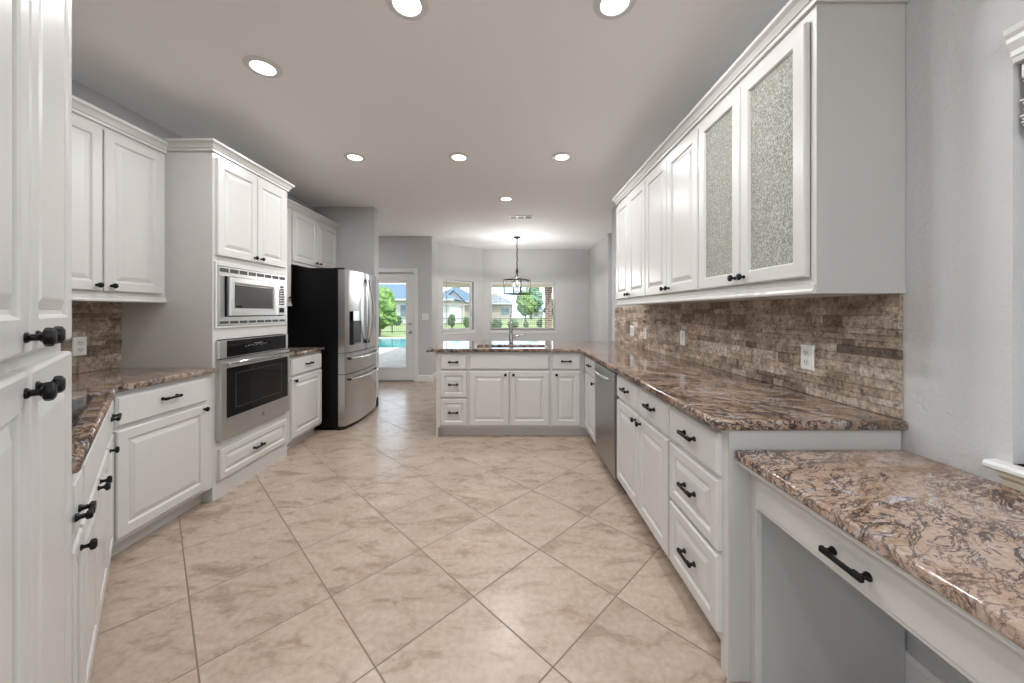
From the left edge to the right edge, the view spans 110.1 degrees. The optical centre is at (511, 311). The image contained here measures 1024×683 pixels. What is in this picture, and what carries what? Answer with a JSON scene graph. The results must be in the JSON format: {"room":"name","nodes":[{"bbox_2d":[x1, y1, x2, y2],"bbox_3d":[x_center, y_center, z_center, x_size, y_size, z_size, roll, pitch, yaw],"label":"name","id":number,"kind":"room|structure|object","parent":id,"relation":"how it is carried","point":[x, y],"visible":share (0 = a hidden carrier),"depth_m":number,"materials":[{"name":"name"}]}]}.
{"room":"kitchen","nodes":[
{"label":"kitchen","id":0,"kind":"room"},
{"bbox_2d":[65,79,313,373],"bbox_3d":[-2.720,-0.060,3.185,0.120,2.700,3.250,0,0,0],"label":"wall","id":1,"kind":"structure","parent":0,"point":[80,91],"depth_m":2.44,"materials":[{"name":"grey paint"}]},
{"bbox_2d":[60,302,121,373],"bbox_3d":[-2.650,0.150,1.995,0.019,0.450,0.869,0,0,0],"label":"backsplash","id":2,"kind":"structure","parent":1,"relation":"attached to","point":[99,356],"depth_m":2.29,"materials":[{"name":"brown stone"}]},
{"bbox_2d":[72,336,86,356],"bbox_3d":[-2.640,0.210,2.190,0.013,0.117,0.072,0,0,0],"label":"wall outlet","id":3,"kind":"object","parent":2,"relation":"attached to","point":[79,344],"visible":0.99,"depth_m":2.18,"materials":[{"name":"white plastic"}]},
{"bbox_2d":[77,340,83,345],"bbox_3d":[-2.635,0.189,2.190,0.003,0.034,0.034,0,0,0],"label":"receptacle","id":4,"kind":"object","parent":3,"relation":"attached to","point":[79,342],"depth_m":2.19,"materials":[{"name":"grey plastic"}]},
{"bbox_2d":[77,347,83,352],"bbox_3d":[-2.635,0.231,2.190,0.003,0.034,0.034,0,0,0],"label":"receptacle","id":5,"kind":"object","parent":3,"relation":"attached to","point":[79,349],"depth_m":2.19,"materials":[{"name":"grey plastic"}]},
{"bbox_2d":[72,95,167,302],"bbox_3d":[-2.478,-0.601,2.044,0.360,1.077,0.768,0,0,0],"label":"upper cabinet","id":6,"kind":"object","parent":1,"relation":"attached to","point":[118,167],"visible":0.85,"depth_m":2.10,"materials":[{"name":"grey paint"}]},
{"bbox_2d":[287,198,294,305],"bbox_3d":[-2.478,-0.618,3.529,0.360,1.112,0.573,0,0,0],"label":"upper cabinet","id":7,"kind":"object","parent":1,"relation":"attached to","point":[290,203],"visible":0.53,"depth_m":3.76,"materials":[{"name":"grey paint"}]},
{"bbox_2d":[291,202,339,267],"bbox_3d":[-2.478,-0.842,4.312,0.360,0.664,0.991,0,0,0],"label":"upper cabinet","id":8,"kind":"object","parent":1,"relation":"attached to","point":[313,235],"visible":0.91,"depth_m":4.18,"materials":[{"name":"grey paint"}]},
{"bbox_2d":[314,207,377,405],"bbox_3d":[-3.020,-0.060,4.880,2.360,2.700,0.140,0,0,0],"label":"wall","id":9,"kind":"structure","parent":0,"point":[357,232],"depth_m":4.81,"materials":[{"name":"grey paint"}]},
{"bbox_2d":[378,236,432,374],"bbox_3d":[-2.840,-0.060,6.705,2.720,2.700,0.120,0,0,0],"label":"wall","id":10,"kind":"structure","parent":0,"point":[393,251],"depth_m":6.64,"materials":[{"name":"grey paint"}]},
{"bbox_2d":[378,268,417,381],"bbox_3d":[-2.223,0.240,6.678,0.984,2.100,0.135,0,0,0],"label":"door","id":11,"kind":"structure","parent":10,"relation":"attached to","point":[409,276],"depth_m":6.67,"materials":[{"name":"white paint"}]},
{"bbox_2d":[422,314,427,319],"bbox_3d":[-1.600,0.090,6.637,0.115,0.117,0.016,0,0,0],"label":"light switch","id":12,"kind":"object","parent":10,"relation":"attached to","point":[424,316],"visible":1,"depth_m":6.64,"materials":[{"name":"white plastic"}]},
{"bbox_2d":[89,379,749,682],"bbox_3d":[-0.100,1.320,1.500,8.200,0.060,13.400,0,0,0],"label":"floor","id":13,"kind":"structure","parent":0,"point":[380,548],"depth_m":1.74,"materials":[{"name":"tile"}]},
{"bbox_2d":[0,0,71,682],"bbox_3d":[-0.989,-0.054,0.371,0.995,2.688,0.652,0,0,45],"label":"pantry cabinet","id":14,"kind":"object","parent":13,"relation":"on","point":[36,35],"visible":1,"depth_m":0.59,"materials":[{"name":"grey paint"}]},
{"bbox_2d":[72,469,97,682],"bbox_3d":[-1.372,0.851,0.756,0.172,0.878,0.654,0,0,45],"label":"base cabinet","id":15,"kind":"object","parent":13,"relation":"on","point":[78,507],"visible":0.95,"depth_m":0.96,"materials":[{"name":"grey paint"}]},
{"bbox_2d":[79,412,112,682],"bbox_3d":[-1.723,0.851,1.105,0.817,0.878,0.652,0,0,45],"label":"base cabinet","id":16,"kind":"object","parent":13,"relation":"on","point":[97,482],"visible":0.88,"depth_m":1.24,"materials":[{"name":"grey paint"}]},
{"bbox_2d":[72,368,216,473],"bbox_3d":[-2.029,0.394,1.491,1.006,0.036,2.254,0,0,-31],"label":"countertop","id":17,"kind":"structure","parent":16,"relation":"on","point":[102,385],"depth_m":1.84,"materials":[{"name":"brown stone"}]},
{"bbox_2d":[72,397,92,426],"bbox_3d":[-1.761,0.372,1.146,0.660,0.007,0.500,0,0,45],"label":"cooktop","id":18,"kind":"object","parent":17,"relation":"in","point":[79,405],"visible":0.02,"depth_m":1.40,"materials":[{"name":"black glass"}]},
{"bbox_2d":[106,400,121,569],"bbox_3d":[-2.027,0.851,1.588,0.404,0.878,0.296,0,0,-45],"label":"base cabinet","id":19,"kind":"object","parent":13,"relation":"on","point":[110,447],"visible":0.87,"depth_m":1.68,"materials":[{"name":"grey paint"}]},
{"bbox_2d":[111,373,211,556],"bbox_3d":[-2.303,0.851,2.116,0.654,0.878,0.623,0,0,0],"label":"base cabinet","id":20,"kind":"object","parent":13,"relation":"on","point":[163,434],"visible":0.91,"depth_m":2.06,"materials":[{"name":"grey paint"}]},
{"bbox_2d":[120,138,294,501],"bbox_3d":[-2.317,0.066,2.835,0.682,2.449,0.900,0,0,0],"label":"tall cabinet","id":21,"kind":"object","parent":13,"relation":"on","point":[223,208],"visible":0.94,"depth_m":2.43,"materials":[{"name":"grey paint"}]},
{"bbox_2d":[218,266,285,325],"bbox_3d":[-2.235,-0.112,2.837,0.490,0.412,0.746,0,0,0],"label":"microwave","id":22,"kind":"object","parent":21,"relation":"in","point":[244,296],"visible":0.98,"depth_m":2.74,"materials":[{"name":"silver metal"}]},
{"bbox_2d":[216,334,293,441],"bbox_3d":[-2.263,0.547,2.837,0.635,0.697,0.762,0,0,0],"label":"wall oven","id":23,"kind":"object","parent":21,"relation":"in","point":[252,374],"visible":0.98,"depth_m":2.73,"materials":[{"name":"silver metal"}]},
{"bbox_2d":[287,351,321,448],"bbox_3d":[-2.303,0.851,3.529,0.654,0.878,0.573,0,0,0],"label":"base cabinet","id":24,"kind":"object","parent":13,"relation":"on","point":[304,414],"visible":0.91,"depth_m":3.48,"materials":[{"name":"grey paint"}]},
{"bbox_2d":[287,347,324,356],"bbox_3d":[-2.329,0.394,3.536,0.658,0.036,0.588,0,0,0],"label":"countertop","id":25,"kind":"structure","parent":24,"relation":"on","point":[298,351],"depth_m":3.59,"materials":[{"name":"brown stone"}]},
{"bbox_2d":[287,268,377,429],"bbox_3d":[-2.149,0.403,4.340,0.921,1.775,0.910,0,0,0],"label":"refrigerator","id":26,"kind":"object","parent":13,"relation":"on","point":[333,309],"visible":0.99,"depth_m":3.89,"materials":[{"name":"silver metal"}]},
{"bbox_2d":[436,352,468,436],"bbox_3d":[-0.613,0.851,3.963,0.325,0.878,0.654,0,0,0],"label":"base cabinet","id":27,"kind":"object","parent":13,"relation":"on","point":[451,367],"visible":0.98,"depth_m":3.67,"materials":[{"name":"grey paint"}]},
{"bbox_2d":[468,352,550,434],"bbox_3d":[-0.022,0.851,3.964,0.855,0.878,0.652,0,0,0],"label":"base cabinet","id":28,"kind":"object","parent":13,"relation":"on","point":[509,393],"visible":0.98,"depth_m":3.67,"materials":[{"name":"grey paint"}]},
{"bbox_2d":[550,352,589,434],"bbox_3d":[0.870,0.851,3.963,0.930,0.878,0.654,0,0,0],"label":"base cabinet","id":29,"kind":"object","parent":13,"relation":"on","point":[568,370],"visible":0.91,"depth_m":3.67,"materials":[{"name":"grey paint"}]},
{"bbox_2d":[585,355,595,443],"bbox_3d":[1.033,0.851,3.410,0.654,0.878,0.510,0,0,0],"label":"base cabinet","id":30,"kind":"object","parent":13,"relation":"on","point":[590,363],"visible":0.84,"depth_m":3.35,"materials":[{"name":"white paint"}]},
{"bbox_2d":[593,361,625,491],"bbox_3d":[1.006,0.855,2.845,0.648,0.861,0.592,0,0,0],"label":"dishwasher","id":31,"kind":"object","parent":13,"relation":"on","point":[606,396],"visible":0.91,"depth_m":2.76,"materials":[{"name":"silver metal"}]},
{"bbox_2d":[617,374,671,562],"bbox_3d":[1.033,0.851,2.110,0.654,0.878,0.840,0,0,0],"label":"base cabinet","id":32,"kind":"object","parent":13,"relation":"on","point":[644,439],"visible":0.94,"depth_m":1.97,"materials":[{"name":"grey paint"}]},
{"bbox_2d":[426,341,907,430],"bbox_3d":[0.249,0.394,2.953,2.238,0.036,3.435,0,0,0],"label":"countertop","id":33,"kind":"structure","parent":32,"relation":"on","point":[719,399],"depth_m":1.69,"materials":[{"name":"brown stone"}]},
{"bbox_2d":[509,312,521,343],"bbox_3d":[0.044,0.187,4.145,0.158,0.378,0.190,0,0,0],"label":"kitchen faucet","id":34,"kind":"object","parent":33,"relation":"on","point":[511,336],"visible":0.99,"depth_m":4.15,"materials":[{"name":"silver metal"}]},
{"bbox_2d":[670,405,900,681],"bbox_3d":[1.033,0.851,1.470,0.654,0.878,0.441,0,0,0],"label":"base cabinet","id":35,"kind":"object","parent":13,"relation":"on","point":[710,492],"visible":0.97,"depth_m":1.29,"materials":[{"name":"grey paint"}]},
{"bbox_2d":[735,459,1023,682],"bbox_3d":[1.066,0.901,0.248,0.572,0.778,2.000,0,0,0],"label":"desk","id":36,"kind":"object","parent":13,"relation":"on","point":[826,607],"visible":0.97,"depth_m":1.23,"materials":[{"name":"grey paint"}]},
{"bbox_2d":[735,450,1023,648],"bbox_3d":[1.070,0.495,0.174,0.596,0.034,2.148,0,0,0],"label":"countertop","id":37,"kind":"structure","parent":36,"relation":"on","point":[959,533],"depth_m":0.85,"materials":[{"name":"stone"}]},
{"bbox_2d":[418,372,435,381],"bbox_3d":[-1.601,1.230,6.915,0.269,0.120,0.569,0,0,0],"label":"baseboard","id":38,"kind":"structure","parent":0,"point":[421,378],"depth_m":6.63,"materials":[{"name":"white paint"}]},
{"bbox_2d":[72,0,788,248],"bbox_3d":[-0.100,-1.485,1.500,9.000,0.150,14.200,0,0,0],"label":"ceiling","id":39,"kind":"structure","parent":0,"point":[509,86],"depth_m":2.28,"materials":[{"name":"white paint"}]},
{"bbox_2d":[242,55,282,77],"bbox_3d":[-1.430,-1.405,2.060,0.192,0.008,0.192,0,0,0],"label":"recessed light","id":40,"kind":"object","parent":39,"relation":"in","point":[261,66],"visible":1,"depth_m":2.05,"materials":[{"name":"white paint"}]},
{"bbox_2d":[343,152,365,161],"bbox_3d":[-1.424,-1.405,3.257,0.192,0.008,0.192,0,0,0],"label":"recessed light","id":41,"kind":"object","parent":39,"relation":"in","point":[356,157],"visible":1,"depth_m":3.25,"materials":[{"name":"white paint"}]},
{"bbox_2d":[385,0,428,19],"bbox_3d":[-0.477,-1.405,1.634,0.192,0.008,0.192,0,0,0],"label":"recessed light","id":42,"kind":"object","parent":39,"relation":"in","point":[405,9],"visible":1,"depth_m":1.66,"materials":[{"name":"white paint"}]},
{"bbox_2d":[448,152,469,161],"bbox_3d":[-0.478,-1.405,3.257,0.192,0.008,0.192,0,0,0],"label":"recessed light","id":43,"kind":"object","parent":39,"relation":"in","point":[457,156],"visible":1,"depth_m":3.24,"materials":[{"name":"white paint"}]},
{"bbox_2d":[498,196,513,200],"bbox_3d":[-0.068,-1.405,4.447,0.192,0.008,0.192,0,0,0],"label":"recessed light","id":44,"kind":"object","parent":39,"relation":"in","point":[502,198],"visible":1,"depth_m":4.43,"materials":[{"name":"white paint"}]},
{"bbox_2d":[504,236,529,294],"bbox_3d":[0.105,-0.869,6.730,0.378,1.082,0.378,0,0,30],"label":"pendant lantern","id":45,"kind":"object","parent":39,"relation":"hanging from","point":[515,237],"visible":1,"depth_m":6.71,"materials":[{"name":"black metal"}]},
{"bbox_2d":[509,215,532,218],"bbox_3d":[0.140,-1.405,5.310,0.340,0.010,0.170,0,0,0],"label":"ceiling vent","id":46,"kind":"object","parent":39,"relation":"in","point":[510,216],"visible":1,"depth_m":5.28,"materials":[{"name":"white metal"}]},
{"bbox_2d":[551,152,572,161],"bbox_3d":[0.459,-1.405,3.250,0.192,0.008,0.192,0,0,0],"label":"recessed light","id":47,"kind":"object","parent":39,"relation":"in","point":[561,156],"visible":1,"depth_m":3.24,"materials":[{"name":"white paint"}]},
{"bbox_2d":[593,0,635,19],"bbox_3d":[0.470,-1.405,1.630,0.192,0.008,0.192,0,0,0],"label":"recessed light","id":48,"kind":"object","parent":39,"relation":"in","point":[604,9],"visible":1,"depth_m":1.65,"materials":[{"name":"white paint"}]},
{"bbox_2d":[433,238,437,373],"bbox_3d":[-1.545,-0.060,6.984,0.120,2.700,0.450,0,0,-1],"label":"wall","id":49,"kind":"structure","parent":0,"point":[435,243],"depth_m":7.00,"materials":[{"name":"grey paint"}]},
{"bbox_2d":[438,242,482,343],"bbox_3d":[-1.112,-0.060,7.672,1.188,2.700,0.120,0,0,-45],"label":"wall","id":50,"kind":"structure","parent":0,"point":[455,262],"depth_m":7.67,"materials":[{"name":"grey paint"}]},
{"bbox_2d":[442,280,474,333],"bbox_3d":[-1.143,-0.105,7.620,0.150,1.120,0.859,0,0,45],"label":"window","id":51,"kind":"structure","parent":50,"relation":"in","point":[452,330],"depth_m":7.74,"materials":[{"name":"white paint"}]},
{"bbox_2d":[446,280,446,326],"bbox_3d":[-1.335,-0.175,7.355,0.020,0.950,0.020,0,0,22],"label":"blind wand","id":52,"kind":"object","parent":51,"relation":"hanging from","point":[446,280],"visible":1,"depth_m":7.35,"materials":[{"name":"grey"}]},
{"bbox_2d":[483,249,588,340],"bbox_3d":[0.550,-0.060,8.110,2.400,2.700,0.120,0,0,0],"label":"wall","id":53,"kind":"structure","parent":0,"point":[568,268],"depth_m":8.05,"materials":[{"name":"grey paint"}]},
{"bbox_2d":[490,282,554,328],"bbox_3d":[0.248,-0.147,8.081,1.443,1.045,0.049,0,0,0],"label":"window blind","id":54,"kind":"object","parent":53,"relation":"attached to","point":[522,283],"visible":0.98,"depth_m":8.06,"materials":[{"name":"white paint"}]},
{"bbox_2d":[489,284,556,332],"bbox_3d":[0.248,-0.102,8.095,1.523,1.145,0.150,0,0,0],"label":"window","id":55,"kind":"structure","parent":53,"relation":"attached to","point":[490,330],"depth_m":8.12,"materials":[{"name":"white paint"}]},
{"bbox_2d":[589,236,605,340],"bbox_3d":[1.810,-0.060,7.285,0.120,2.700,1.530,0,0,0],"label":"wall","id":56,"kind":"structure","parent":0,"point":[597,253],"depth_m":7.28,"materials":[{"name":"grey paint"}]},
{"bbox_2d":[606,233,611,340],"bbox_3d":[2.665,-0.060,6.460,1.870,2.700,0.120,0,0,0],"label":"wall","id":57,"kind":"structure","parent":0,"point":[609,235],"depth_m":6.40,"materials":[{"name":"grey paint"}]},
{"bbox_2d":[612,0,1023,682],"bbox_3d":[1.440,-0.060,-0.060,0.140,2.700,9.880,0,0,0],"label":"wall","id":58,"kind":"structure","parent":0,"point":[963,329],"depth_m":1.09,"materials":[{"name":"grey paint"}]},
{"bbox_2d":[612,166,668,304],"bbox_3d":[1.188,-0.602,3.203,0.360,1.073,0.825,0,0,0],"label":"upper cabinet","id":59,"kind":"object","parent":58,"relation":"attached to","point":[630,200],"visible":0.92,"depth_m":3.12,"materials":[{"name":"grey paint"}]},
{"bbox_2d":[642,109,751,303],"bbox_3d":[1.188,-0.602,2.395,0.360,1.073,0.790,0,0,0],"label":"upper cabinet","id":60,"kind":"object","parent":58,"relation":"attached to","point":[672,182],"visible":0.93,"depth_m":2.28,"materials":[{"name":"grey paint"}]},
{"bbox_2d":[615,294,902,418],"bbox_3d":[1.360,0.156,2.970,0.019,0.438,3.439,0,0,0],"label":"backsplash","id":61,"kind":"structure","parent":58,"relation":"attached to","point":[865,372],"depth_m":1.71,"materials":[{"name":"brown stone"}]},
{"bbox_2d":[630,325,633,335],"bbox_3d":[1.348,0.210,4.010,0.016,0.117,0.115,0,0,0],"label":"light switch","id":62,"kind":"object","parent":61,"relation":"attached to","point":[631,326],"visible":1,"depth_m":4.00,"materials":[{"name":"white plastic"}]},
{"bbox_2d":[644,327,646,338],"bbox_3d":[1.350,0.215,3.620,0.013,0.117,0.072,0,0,0],"label":"wall outlet","id":63,"kind":"object","parent":61,"relation":"attached to","point":[645,328],"visible":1,"depth_m":3.60,"materials":[{"name":"white plastic"}]},
{"bbox_2d":[680,330,684,345],"bbox_3d":[1.348,0.205,2.830,0.016,0.117,0.072,0,0,0],"label":"light switch","id":64,"kind":"object","parent":61,"relation":"attached to","point":[682,333],"visible":1,"depth_m":2.81,"materials":[{"name":"white plastic"}]},
{"bbox_2d":[801,344,814,370],"bbox_3d":[1.350,0.207,1.635,0.013,0.117,0.072,0,0,0],"label":"wall outlet","id":65,"kind":"object","parent":61,"relation":"attached to","point":[807,351],"visible":1,"depth_m":1.62,"materials":[{"name":"white plastic"}]},
{"bbox_2d":[803,349,808,355],"bbox_3d":[1.345,0.186,1.635,0.003,0.034,0.034,0,0,0],"label":"receptacle","id":66,"kind":"object","parent":65,"relation":"attached to","point":[805,351],"depth_m":1.63,"materials":[{"name":"grey plastic"}]},
{"bbox_2d":[803,358,808,365],"bbox_3d":[1.345,0.228,1.635,0.003,0.034,0.034,0,0,0],"label":"receptacle","id":67,"kind":"object","parent":65,"relation":"attached to","point":[805,360],"depth_m":1.63,"materials":[{"name":"grey plastic"}]},
{"bbox_2d":[693,0,908,299],"bbox_3d":[1.188,-0.602,1.599,0.360,1.073,0.802,0,0,0],"label":"upper cabinet","id":68,"kind":"object","parent":58,"relation":"attached to","point":[802,137],"visible":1,"depth_m":1.27,"materials":[{"name":"grey paint"}]},
{"bbox_2d":[905,650,944,682],"bbox_3d":[1.363,1.230,0.220,0.014,0.120,2.040,0,0,0],"label":"baseboard","id":69,"kind":"structure","parent":58,"relation":"attached to","point":[916,671],"depth_m":1.20,"materials":[{"name":"white paint"}]},
{"bbox_2d":[982,20,1023,491],"bbox_3d":[1.415,-0.138,0.314,0.170,1.246,1.396,0,0,0],"label":"window","id":70,"kind":"structure","parent":58,"relation":"in","point":[1012,475],"depth_m":0.96,"materials":[{"name":"white paint"}]},
{"bbox_2d":[1020,63,1023,125],"bbox_3d":[1.404,-0.575,0.314,0.056,0.192,1.312,0,0,0],"label":"raised blind","id":71,"kind":"object","parent":70,"relation":"attached to","point":[1021,100],"visible":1,"depth_m":0.96,"materials":[{"name":"white paint"}]},
{"label":"outside","id":72,"kind":"structure","parent":0,"visible":0},
{"bbox_2d":[380,319,552,336],"bbox_3d":[0.000,1.455,49.150,120.000,0.070,81.700,0,0,0],"label":"ground","id":73,"kind":"structure","parent":72,"point":[402,327],"depth_m":32.80,"materials":[{"name":"green plant"}]},
{"bbox_2d":[379,286,397,336],"bbox_3d":[-7.735,-0.052,20.802,2.332,2.976,1.963,0,0,38],"label":"tree","id":74,"kind":"object","parent":73,"relation":"on","point":[387,307],"visible":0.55,"depth_m":20.30,"materials":[{"name":"green plant"}]},
{"bbox_2d":[379,337,405,366],"bbox_3d":[-4.700,1.405,13.450,14.600,0.030,13.100,0,0,0],"label":"floor","id":75,"kind":"structure","parent":73,"relation":"on","point":[388,357],"depth_m":11.18,"materials":[{"name":"concrete"}]},
{"bbox_2d":[379,339,405,347],"bbox_3d":[-6.450,1.410,16.400,5.100,0.016,4.800,0,0,0],"label":"swimming pool","id":76,"kind":"object","parent":75,"relation":"in","point":[383,343],"visible":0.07,"depth_m":15.94,"materials":[{"name":"liquid"}]},
{"bbox_2d":[544,287,551,327],"bbox_3d":[1.360,0.240,13.200,0.270,2.300,0.270,0,0,0],"label":"brick column","id":77,"kind":"structure","parent":75,"relation":"on","point":[548,297],"depth_m":13.09,"materials":[{"name":"brick"}]},
{"bbox_2d":[443,282,552,287],"bbox_3d":[-0.625,-1.060,10.875,4.750,0.300,5.050,0,0,0],"label":"roof","id":78,"kind":"structure","parent":77,"relation":"on","point":[449,284],"depth_m":13.00,"materials":[{"name":"beige"}]},
{"bbox_2d":[395,315,402,325],"bbox_3d":[-12.126,0.903,38.008,0.908,1.201,0.998,0,0,32],"label":"shrub","id":79,"kind":"object","parent":73,"relation":"on","point":[398,316],"visible":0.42,"depth_m":37.76,"materials":[{"name":"green plant"}]},
{"bbox_2d":[379,284,464,322],"bbox_3d":[-14.500,-1.080,45.470,16.000,5.000,10.060,0,0,0],"label":"house","id":80,"kind":"structure","parent":73,"relation":"on","point":[399,290],"depth_m":41.66,"materials":[{"name":"grey"}]},
{"bbox_2d":[447,314,455,326],"bbox_3d":[-5.198,0.815,30.942,0.742,1.294,0.870,0,0,0],"label":"shrub","id":81,"kind":"object","parent":73,"relation":"on","point":[450,315],"visible":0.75,"depth_m":30.77,"materials":[{"name":"green plant"}]},
{"bbox_2d":[443,288,468,321],"bbox_3d":[-8.600,-1.230,55.000,8.600,5.300,9.000,0,0,0],"label":"house","id":82,"kind":"structure","parent":73,"relation":"on","point":[458,293],"depth_m":51.99,"materials":[{"name":"beige"}]},
{"bbox_2d":[464,317,468,327],"bbox_3d":[-3.879,0.915,30.989,0.618,1.076,0.609,0,0,0],"label":"shrub","id":83,"kind":"object","parent":73,"relation":"on","point":[467,320],"visible":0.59,"depth_m":30.79,"materials":[{"name":"green plant"}]},
{"bbox_2d":[381,317,552,332],"bbox_3d":[0.000,0.880,24.000,28.060,1.080,0.060,0,0,0],"label":"iron fence","id":84,"kind":"object","parent":73,"relation":"on","point":[451,318],"visible":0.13,"depth_m":23.99,"materials":[{"name":"black metal"}]},
{"bbox_2d":[492,319,501,327],"bbox_3d":[-1.294,1.047,30.992,0.996,0.997,0.997,0,0,-45],"label":"shrub","id":85,"kind":"object","parent":73,"relation":"on","point":[493,325],"visible":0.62,"depth_m":30.68,"materials":[{"name":"green plant"}]},
{"bbox_2d":[492,294,515,319],"bbox_3d":[-3.100,-0.980,65.170,7.600,4.800,7.460,0,0,0],"label":"house","id":86,"kind":"structure","parent":73,"relation":"on","point":[497,312],"depth_m":62.00,"materials":[{"name":"beige"}]},
{"bbox_2d":[507,319,518,327],"bbox_3d":[0.129,1.127,30.984,0.963,1.016,1.037,0,0,-35],"label":"shrub","id":87,"kind":"object","parent":73,"relation":"on","point":[515,325],"visible":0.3,"depth_m":30.78,"materials":[{"name":"green plant"}]},
{"bbox_2d":[516,292,536,320],"bbox_3d":[2.255,-0.892,54.178,3.054,4.660,3.311,0,0,0],"label":"tree","id":88,"kind":"object","parent":73,"relation":"on","point":[528,300],"visible":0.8,"depth_m":53.16,"materials":[{"name":"green plant"}]},
{"bbox_2d":[515,288,543,317],"bbox_3d":[3.640,-1.954,72.270,5.976,6.787,6.018,0,0,0],"label":"tree","id":89,"kind":"object","parent":73,"relation":"on","point":[537,298],"visible":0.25,"depth_m":70.60,"materials":[{"name":"green plant"}]},
{"bbox_2d":[528,307,543,317],"bbox_3d":[5.900,-0.280,88.470,4.400,3.400,6.060,0,0,0],"label":"house","id":90,"kind":"structure","parent":73,"relation":"on","point":[539,314],"depth_m":86.00,"materials":[{"name":"grey"}]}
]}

